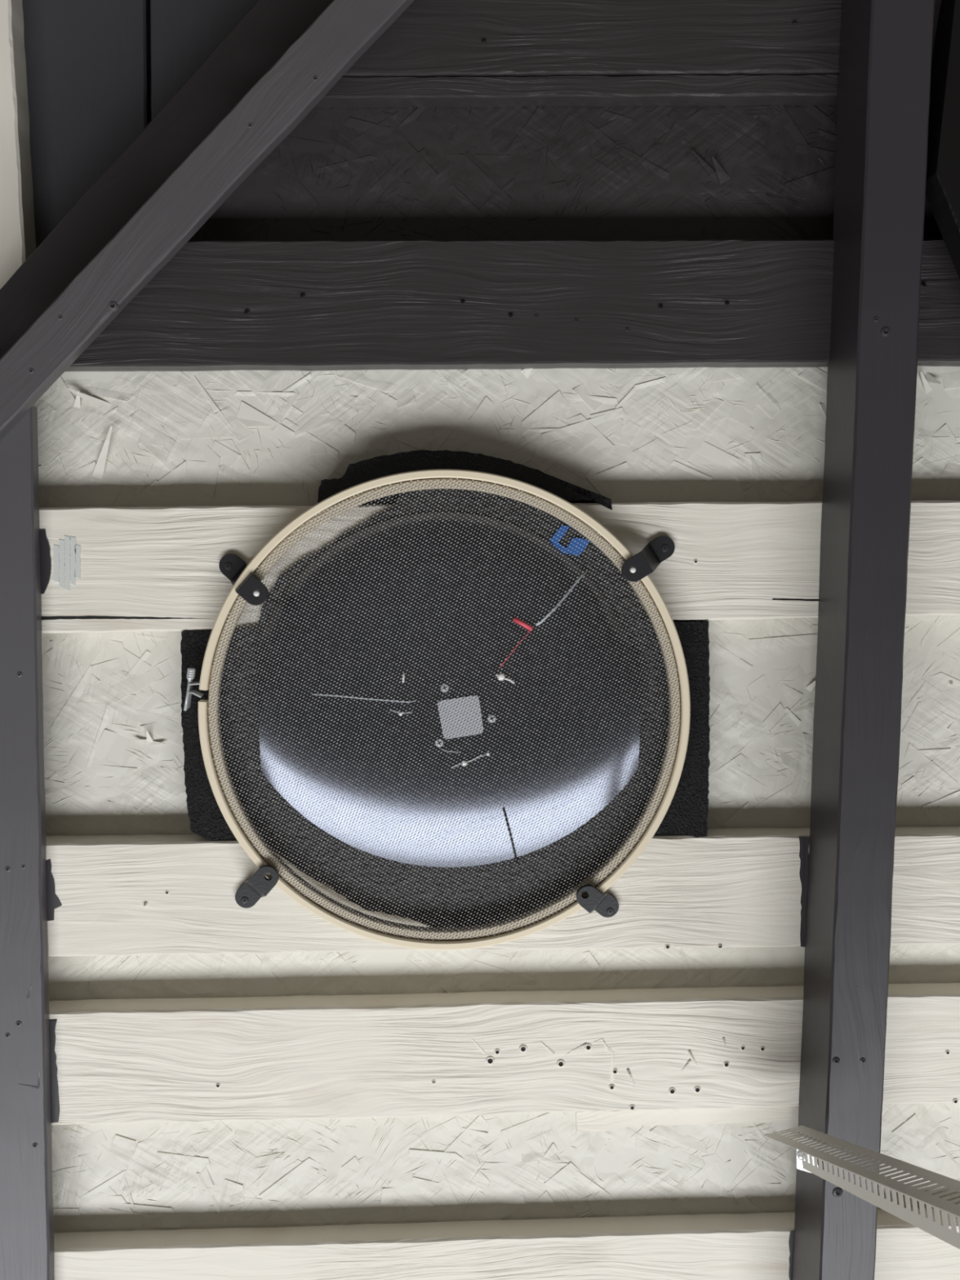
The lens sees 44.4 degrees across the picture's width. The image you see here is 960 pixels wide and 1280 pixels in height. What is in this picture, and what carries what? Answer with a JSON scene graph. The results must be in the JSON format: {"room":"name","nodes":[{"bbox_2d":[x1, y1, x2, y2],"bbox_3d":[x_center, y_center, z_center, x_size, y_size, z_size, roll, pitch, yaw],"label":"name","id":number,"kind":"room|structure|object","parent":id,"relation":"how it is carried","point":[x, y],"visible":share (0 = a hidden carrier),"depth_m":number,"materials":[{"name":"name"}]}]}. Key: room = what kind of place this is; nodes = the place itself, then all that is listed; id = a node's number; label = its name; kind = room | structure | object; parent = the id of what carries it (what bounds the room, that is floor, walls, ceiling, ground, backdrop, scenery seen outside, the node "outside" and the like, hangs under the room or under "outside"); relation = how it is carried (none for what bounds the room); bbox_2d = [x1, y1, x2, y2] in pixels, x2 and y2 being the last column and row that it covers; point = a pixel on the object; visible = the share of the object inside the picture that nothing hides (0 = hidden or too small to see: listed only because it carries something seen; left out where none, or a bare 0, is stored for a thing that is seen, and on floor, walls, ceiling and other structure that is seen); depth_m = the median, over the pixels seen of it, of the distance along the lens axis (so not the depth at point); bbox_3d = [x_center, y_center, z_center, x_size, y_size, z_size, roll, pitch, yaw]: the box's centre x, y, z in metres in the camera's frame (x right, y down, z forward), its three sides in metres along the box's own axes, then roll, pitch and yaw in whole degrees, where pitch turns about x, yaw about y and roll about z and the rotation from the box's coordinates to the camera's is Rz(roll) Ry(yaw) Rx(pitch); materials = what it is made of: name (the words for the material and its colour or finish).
{"room":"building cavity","nodes":[
{"label":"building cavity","id":0,"kind":"room"},
{"bbox_2d":[0,0,257,288],"bbox_3d":[-0.387,-0.417,1.012,0.930,0.676,0.073,0,5,-1],"label":"wall","id":1,"kind":"structure","parent":0,"point":[81,80],"depth_m":1.00,"materials":[{"name":"black wood"}]},
{"bbox_2d":[0,0,333,358],"bbox_3d":[-0.307,-0.271,0.972,0.694,0.646,0.082,0,5,-1],"label":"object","id":2,"kind":"object","parent":1,"relation":"attached to","point":[269,28],"visible":0.39,"depth_m":0.92,"materials":[{"name":"black wood"}]},
{"bbox_2d":[32,0,959,1279],"bbox_3d":[-0.095,0.054,0.930,1.446,1.404,0.070,0,5,-1],"label":"wall","id":3,"kind":"structure","parent":0,"point":[588,245],"depth_m":0.92,"materials":[{"name":"paint"}]},
{"bbox_2d":[0,405,54,1279],"bbox_3d":[-0.369,0.221,0.907,0.077,0.791,0.014,0,5,-1],"label":"timber post","id":4,"kind":"object","parent":3,"relation":"attached to","point":[26,1193],"visible":1,"depth_m":0.90,"materials":[{"name":"black wood"}]},
{"bbox_2d":[0,0,413,439],"bbox_3d":[-0.286,-0.222,0.853,0.616,0.615,0.016,0,5,-1],"label":"diagonal brace","id":5,"kind":"object","parent":3,"relation":"attached to","point":[273,107],"visible":1,"depth_m":0.84,"materials":[{"name":"black wood"}]},
{"bbox_2d":[183,469,690,950],"bbox_3d":[-0.032,0.055,0.890,0.382,0.365,0.012,0,5,-1],"label":"speaker grille","id":6,"kind":"object","parent":3,"relation":"attached to","point":[340,915],"visible":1,"depth_m":0.89,"materials":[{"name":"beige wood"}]},
{"bbox_2d":[218,553,268,605],"bbox_3d":[-0.178,-0.045,0.880,0.020,0.038,0.047,-5,7,-41],"label":"clip","id":7,"kind":"object","parent":6,"relation":"attached to","point":[251,589],"visible":1,"depth_m":0.87,"materials":[{"name":"black plastic"}]},
{"bbox_2d":[235,864,279,907],"bbox_3d":[-0.172,0.189,0.902,0.021,0.040,0.045,-4,7,-37],"label":"clip","id":8,"kind":"object","parent":6,"relation":"attached to","point":[258,886],"visible":1,"depth_m":0.89,"materials":[{"name":"black plastic"}]},
{"bbox_2d":[576,884,618,917],"bbox_3d":[0.092,0.202,0.910,0.020,0.033,0.044,3,6,33],"label":"clip","id":9,"kind":"object","parent":6,"relation":"attached to","point":[606,905],"visible":1,"depth_m":0.90,"materials":[{"name":"black plastic"}]},
{"bbox_2d":[621,535,675,582],"bbox_3d":[0.128,-0.061,0.886,0.019,0.034,0.051,5,7,43],"label":"clip","id":10,"kind":"object","parent":6,"relation":"attached to","point":[643,563],"visible":1,"depth_m":0.88,"materials":[{"name":"black plastic"}]},
{"bbox_2d":[219,488,669,927],"bbox_3d":[-0.027,0.058,0.906,0.360,0.348,0.003,0,5,-1],"label":"sheet","id":11,"kind":"object","parent":3,"relation":"attached to","point":[437,494],"visible":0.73,"depth_m":0.91,"materials":[{"name":"black fabric"}]},
{"bbox_2d":[257,511,640,866],"bbox_3d":[-0.022,0.041,0.893,0.289,0.275,0.020,0,5,-1],"label":"cone","id":12,"kind":"object","parent":11,"relation":"attached to","point":[522,623],"visible":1,"depth_m":0.89,"materials":[{"name":"black plastic"}]},
{"bbox_2d":[180,620,710,840],"bbox_3d":[-0.025,0.070,0.922,0.409,0.172,0.025,0,5,-1],"label":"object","id":13,"kind":"object","parent":3,"relation":"attached to","point":[687,811],"visible":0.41,"depth_m":0.91,"materials":[{"name":"black fabric"}]},
{"bbox_2d":[317,449,612,510],"bbox_3d":[-0.011,-0.122,0.905,0.224,0.045,0.026,0,5,-1],"label":"strip","id":14,"kind":"object","parent":3,"relation":"attached to","point":[377,467],"visible":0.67,"depth_m":0.89,"materials":[{"name":"black fabric"}]},
{"bbox_2d":[791,0,934,1279],"bbox_3d":[0.282,0.038,0.880,0.057,1.102,0.068,0,5,-1],"label":"timber post","id":15,"kind":"object","parent":3,"relation":"attached to","point":[886,46],"visible":0.95,"depth_m":0.85,"materials":[{"name":"black wood"}]},
{"bbox_2d":[764,1125,959,1248],"bbox_3d":[0.251,0.340,0.739,0.032,0.145,0.333,-1,5,-6],"label":"slotted steel angle","id":16,"kind":"object","parent":15,"relation":"attached to","point":[807,1156],"visible":1,"depth_m":0.72,"materials":[{"name":"silver metal"}]},
{"bbox_2d":[924,0,959,279],"bbox_3d":[0.416,-0.340,0.862,0.196,0.383,0.077,0,5,-1],"label":"diagonal brace","id":17,"kind":"object","parent":3,"relation":"attached to","point":[942,195],"visible":0.94,"depth_m":0.83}
]}

